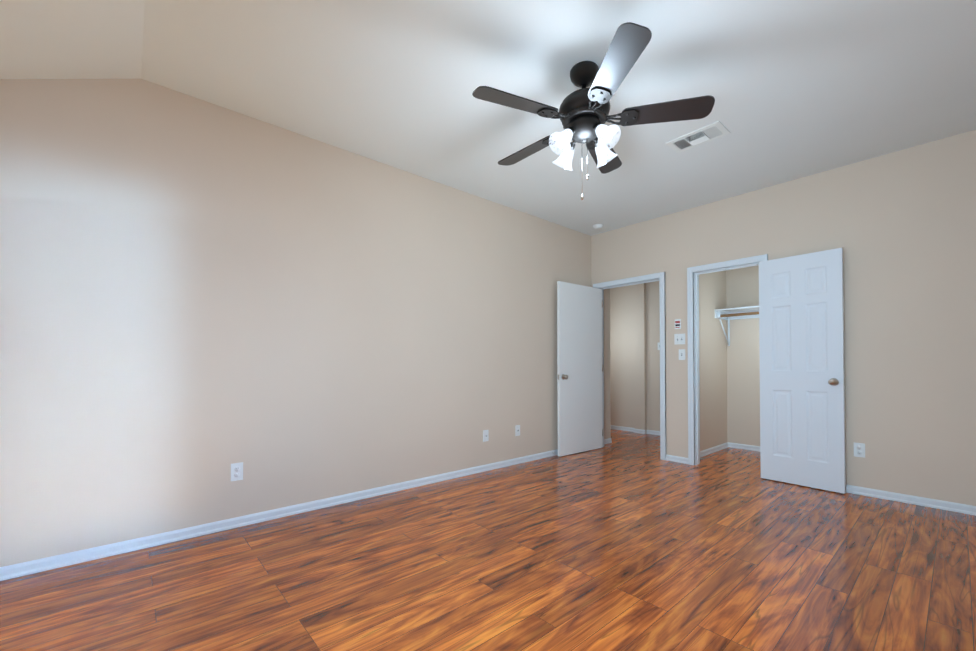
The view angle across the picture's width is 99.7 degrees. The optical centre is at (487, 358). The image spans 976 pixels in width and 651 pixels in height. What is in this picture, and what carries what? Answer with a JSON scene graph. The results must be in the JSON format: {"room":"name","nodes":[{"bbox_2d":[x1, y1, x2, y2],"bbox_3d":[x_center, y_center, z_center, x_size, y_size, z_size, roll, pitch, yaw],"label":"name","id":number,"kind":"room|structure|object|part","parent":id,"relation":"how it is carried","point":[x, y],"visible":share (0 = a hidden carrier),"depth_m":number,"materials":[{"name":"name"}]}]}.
{"room":"empty bedroom","nodes":[
{"label":"empty bedroom","id":0,"kind":"room"},
{"bbox_2d":[0,79,610,566],"bbox_3d":[-0.527,-0.267,3.786,5.750,2.770,0.115,1,-1,-41],"label":"wall","id":1,"kind":"structure","parent":0,"point":[198,297],"depth_m":2.70,"materials":[{"name":"beige paint"}]},
{"bbox_2d":[231,462,242,480],"bbox_3d":[-1.651,0.744,2.708,0.070,0.115,0.008,1,-1,-41],"label":"outlet","id":2,"kind":"object","parent":1,"relation":"attached to","point":[236,471],"visible":1,"depth_m":2.71,"materials":[{"name":"white plastic"}]},
{"bbox_2d":[0,449,557,580],"bbox_3d":[-0.604,1.085,3.611,5.200,0.062,0.019,1,-1,-41],"label":"baseboard","id":3,"kind":"structure","parent":1,"relation":"attached to","point":[47,563],"depth_m":2.65,"materials":[{"name":"white paint"}]},
{"bbox_2d":[483,430,488,441],"bbox_3d":[-0.018,0.773,4.131,0.070,0.115,0.016,1,-1,-41],"label":"outlet","id":4,"kind":"object","parent":1,"relation":"attached to","point":[485,435],"visible":1,"depth_m":4.13,"materials":[{"name":"white plastic"}]},
{"bbox_2d":[515,425,519,435],"bbox_3d":[0.322,0.772,4.434,0.070,0.115,0.006,1,-1,-41],"label":"outlet","id":5,"kind":"object","parent":1,"relation":"attached to","point":[517,430],"visible":1,"depth_m":4.43,"materials":[{"name":"white plastic"}]},
{"bbox_2d":[604,438,611,443],"bbox_3d":[1.567,1.111,5.511,0.300,0.062,0.019,1,-1,-41],"label":"baseboard","id":6,"kind":"structure","parent":1,"relation":"attached to","point":[608,441],"depth_m":5.55,"materials":[{"name":"white paint"}]},
{"bbox_2d":[0,429,975,650],"bbox_3d":[0.712,1.141,3.246,6.930,0.060,5.030,1,-1,-41],"label":"floor","id":7,"kind":"structure","parent":0,"point":[627,541],"depth_m":2.09,"materials":[{"name":"laminate"}]},
{"bbox_2d":[0,0,975,235],"bbox_3d":[0.712,-1.486,3.282,6.930,0.485,5.030,1,-1,-41],"label":"ceiling","id":8,"kind":"structure","parent":0,"point":[796,89],"depth_m":2.37,"materials":[{"name":"paint"}]},
{"bbox_2d":[472,22,714,199],"bbox_3d":[0.513,-1.270,2.376,1.295,0.742,1.240,1,-1,-41],"label":"fan","id":9,"kind":"object","parent":8,"relation":"hanging from","point":[582,115],"visible":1,"depth_m":2.23,"materials":[{"name":"black wood"}]},
{"bbox_2d":[593,224,602,229],"bbox_3d":[1.327,-1.587,4.965,0.128,0.038,0.128,1,-1,-41],"label":"smoke detector","id":10,"kind":"object","parent":8,"relation":"attached to","point":[597,226],"visible":1,"depth_m":4.92,"materials":[{"name":"white plastic"}]},
{"bbox_2d":[665,121,730,152],"bbox_3d":[1.544,-1.625,3.039,0.215,0.013,0.375,1,-1,-41],"label":"ceiling vent","id":11,"kind":"object","parent":8,"relation":"in","point":[707,133],"visible":1,"depth_m":3.02,"materials":[{"name":"white metal"}]},
{"bbox_2d":[610,281,659,430],"bbox_3d":[2.429,-0.230,6.432,0.175,2.770,2.525,1,-1,-41],"label":"wall","id":12,"kind":"structure","parent":0,"point":[634,309],"depth_m":6.43,"materials":[{"name":"beige paint"}]},
{"bbox_2d":[611,425,634,431],"bbox_3d":[1.988,1.130,6.862,0.019,0.062,1.040,1,-1,-41],"label":"baseboard","id":13,"kind":"structure","parent":12,"relation":"attached to","point":[622,428],"depth_m":6.65,"materials":[{"name":"white paint"}]},
{"bbox_2d":[633,429,645,433],"bbox_3d":[2.341,1.123,6.367,0.019,0.062,0.196,1,-1,-41],"label":"baseboard","id":14,"kind":"structure","parent":12,"relation":"attached to","point":[639,431],"depth_m":6.36,"materials":[{"name":"white paint"}]},
{"bbox_2d":[646,430,659,434],"bbox_3d":[2.799,1.117,5.934,0.019,0.062,1.085,1,-1,-41],"label":"baseboard","id":15,"kind":"structure","parent":12,"relation":"attached to","point":[652,432],"depth_m":6.26,"materials":[{"name":"white paint"}]},
{"bbox_2d":[699,271,729,450],"bbox_3d":[2.604,-0.250,4.983,1.180,2.770,0.115,1,-1,-41],"label":"wall","id":16,"kind":"structure","parent":0,"point":[714,362],"depth_m":5.04,"materials":[{"name":"beige paint"}]},
{"bbox_2d":[700,442,728,457],"bbox_3d":[2.653,1.103,4.920,1.195,0.062,0.019,1,-1,-41],"label":"baseboard","id":17,"kind":"structure","parent":16,"relation":"attached to","point":[713,449],"depth_m":4.98,"materials":[{"name":"white paint"}]},
{"bbox_2d":[726,265,759,445],"bbox_3d":[3.701,-0.254,4.735,0.115,2.770,1.705,1,-1,-41],"label":"wall","id":18,"kind":"structure","parent":0,"point":[730,393],"depth_m":5.18,"materials":[{"name":"beige paint"}]},
{"bbox_2d":[715,305,758,345],"bbox_3d":[3.469,-0.394,4.611,0.400,0.438,1.590,1,-1,-41],"label":"closet shelf","id":19,"kind":"object","parent":18,"relation":"attached to","point":[748,312],"visible":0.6,"depth_m":5.08,"materials":[{"name":"white paint"}]},
{"bbox_3d":[3.379,-0.537,4.519,0.033,0.033,1.564,1,-1,-41],"label":"rod","id":20,"kind":"part","parent":19,"relation":"part of","materials":[{"name":"brown wood"}]},
{"bbox_2d":[728,442,759,451],"bbox_3d":[3.613,1.100,4.716,0.019,0.062,1.590,1,-1,-41],"label":"baseboard","id":21,"kind":"structure","parent":18,"relation":"attached to","point":[744,446],"depth_m":5.16,"materials":[{"name":"white paint"}]},
{"bbox_2d":[591,130,975,505],"bbox_3d":[2.559,-0.263,4.051,0.115,2.770,3.550,1,-1,-41],"label":"wall","id":22,"kind":"structure","parent":0,"point":[899,227],"depth_m":3.28,"materials":[{"name":"beige paint"}]},
{"bbox_2d":[556,281,602,455],"bbox_3d":[1.133,0.116,5.013,0.821,2.022,0.153,1,-1,-39],"label":"hall door","id":23,"kind":"structure","parent":22,"relation":"in","point":[579,357],"depth_m":4.96,"materials":[{"name":"white paint"}]},
{"bbox_3d":[0.851,0.212,4.783,0.096,0.066,0.153,1,-1,-39],"label":"knob","id":24,"kind":"part","parent":23,"relation":"part of","materials":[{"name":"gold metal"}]},
{"bbox_2d":[593,272,665,459],"bbox_3d":[1.724,0.084,5.001,0.161,2.103,0.941,1,-1,-41],"label":"door frame","id":25,"kind":"structure","parent":22,"relation":"attached to","point":[661,276],"depth_m":4.63,"materials":[{"name":"white paint"}]},
{"bbox_2d":[666,454,687,463],"bbox_3d":[2.066,1.097,4.495,0.019,0.062,0.249,1,-1,-41],"label":"baseboard","id":26,"kind":"structure","parent":22,"relation":"attached to","point":[678,459],"depth_m":4.49,"materials":[{"name":"white paint"}]},
{"bbox_2d":[675,319,680,328],"bbox_3d":[2.079,-0.380,4.510,0.006,0.105,0.066,1,-1,-41],"label":"label","id":27,"kind":"object","parent":22,"relation":"attached to","point":[677,323],"visible":1,"depth_m":4.51,"materials":[{"name":"paper"}]},
{"bbox_2d":[674,333,684,344],"bbox_3d":[2.087,-0.215,4.489,0.018,0.116,0.116,1,-1,-41],"label":"double light switch","id":28,"kind":"object","parent":22,"relation":"attached to","point":[679,338],"visible":1,"depth_m":4.49,"materials":[{"name":"white plastic"}]},
{"bbox_2d":[679,349,684,359],"bbox_3d":[2.103,-0.045,4.469,0.018,0.115,0.070,1,-1,-41],"label":"light switch","id":29,"kind":"object","parent":22,"relation":"attached to","point":[681,354],"visible":1,"depth_m":4.47,"materials":[{"name":"white plastic"}]},
{"bbox_2d":[699,371,699,405],"bbox_3d":[2.492,0.073,4.228,0.023,2.103,0.736,1,-1,-41],"label":"trim","id":30,"kind":"structure","parent":22,"relation":"attached to","point":[699,388],"depth_m":4.46,"materials":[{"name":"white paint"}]},
{"bbox_2d":[687,254,767,464],"bbox_3d":[2.440,0.095,4.182,0.117,2.058,0.646,1,-1,-41],"label":"door frame","id":31,"kind":"structure","parent":22,"relation":"attached to","point":[696,369],"depth_m":4.39,"materials":[{"name":"white paint"}]},
{"bbox_2d":[759,248,845,493],"bbox_3d":[2.744,0.097,3.635,0.153,2.022,0.616,1,-1,-38],"label":"closet door","id":32,"kind":"structure","parent":22,"relation":"in","point":[802,379],"depth_m":3.59,"materials":[{"name":"white paint"}]},
{"bbox_3d":[2.904,0.193,3.429,0.153,0.066,0.096,1,-1,-38],"label":"knob","id":33,"kind":"part","parent":32,"relation":"part of","materials":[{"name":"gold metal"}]},
{"bbox_2d":[854,442,864,457],"bbox_3d":[3.051,0.750,3.382,0.008,0.115,0.070,1,-1,-41],"label":"outlet","id":34,"kind":"object","parent":22,"relation":"attached to","point":[859,449],"visible":1,"depth_m":3.38,"materials":[{"name":"white plastic"}]},
{"bbox_2d":[846,485,975,514],"bbox_3d":[3.155,1.080,3.250,0.019,0.062,1.587,1,-1,-41],"label":"baseboard","id":35,"kind":"structure","parent":22,"relation":"attached to","point":[934,503],"depth_m":3.14,"materials":[{"name":"white paint"}]}
]}

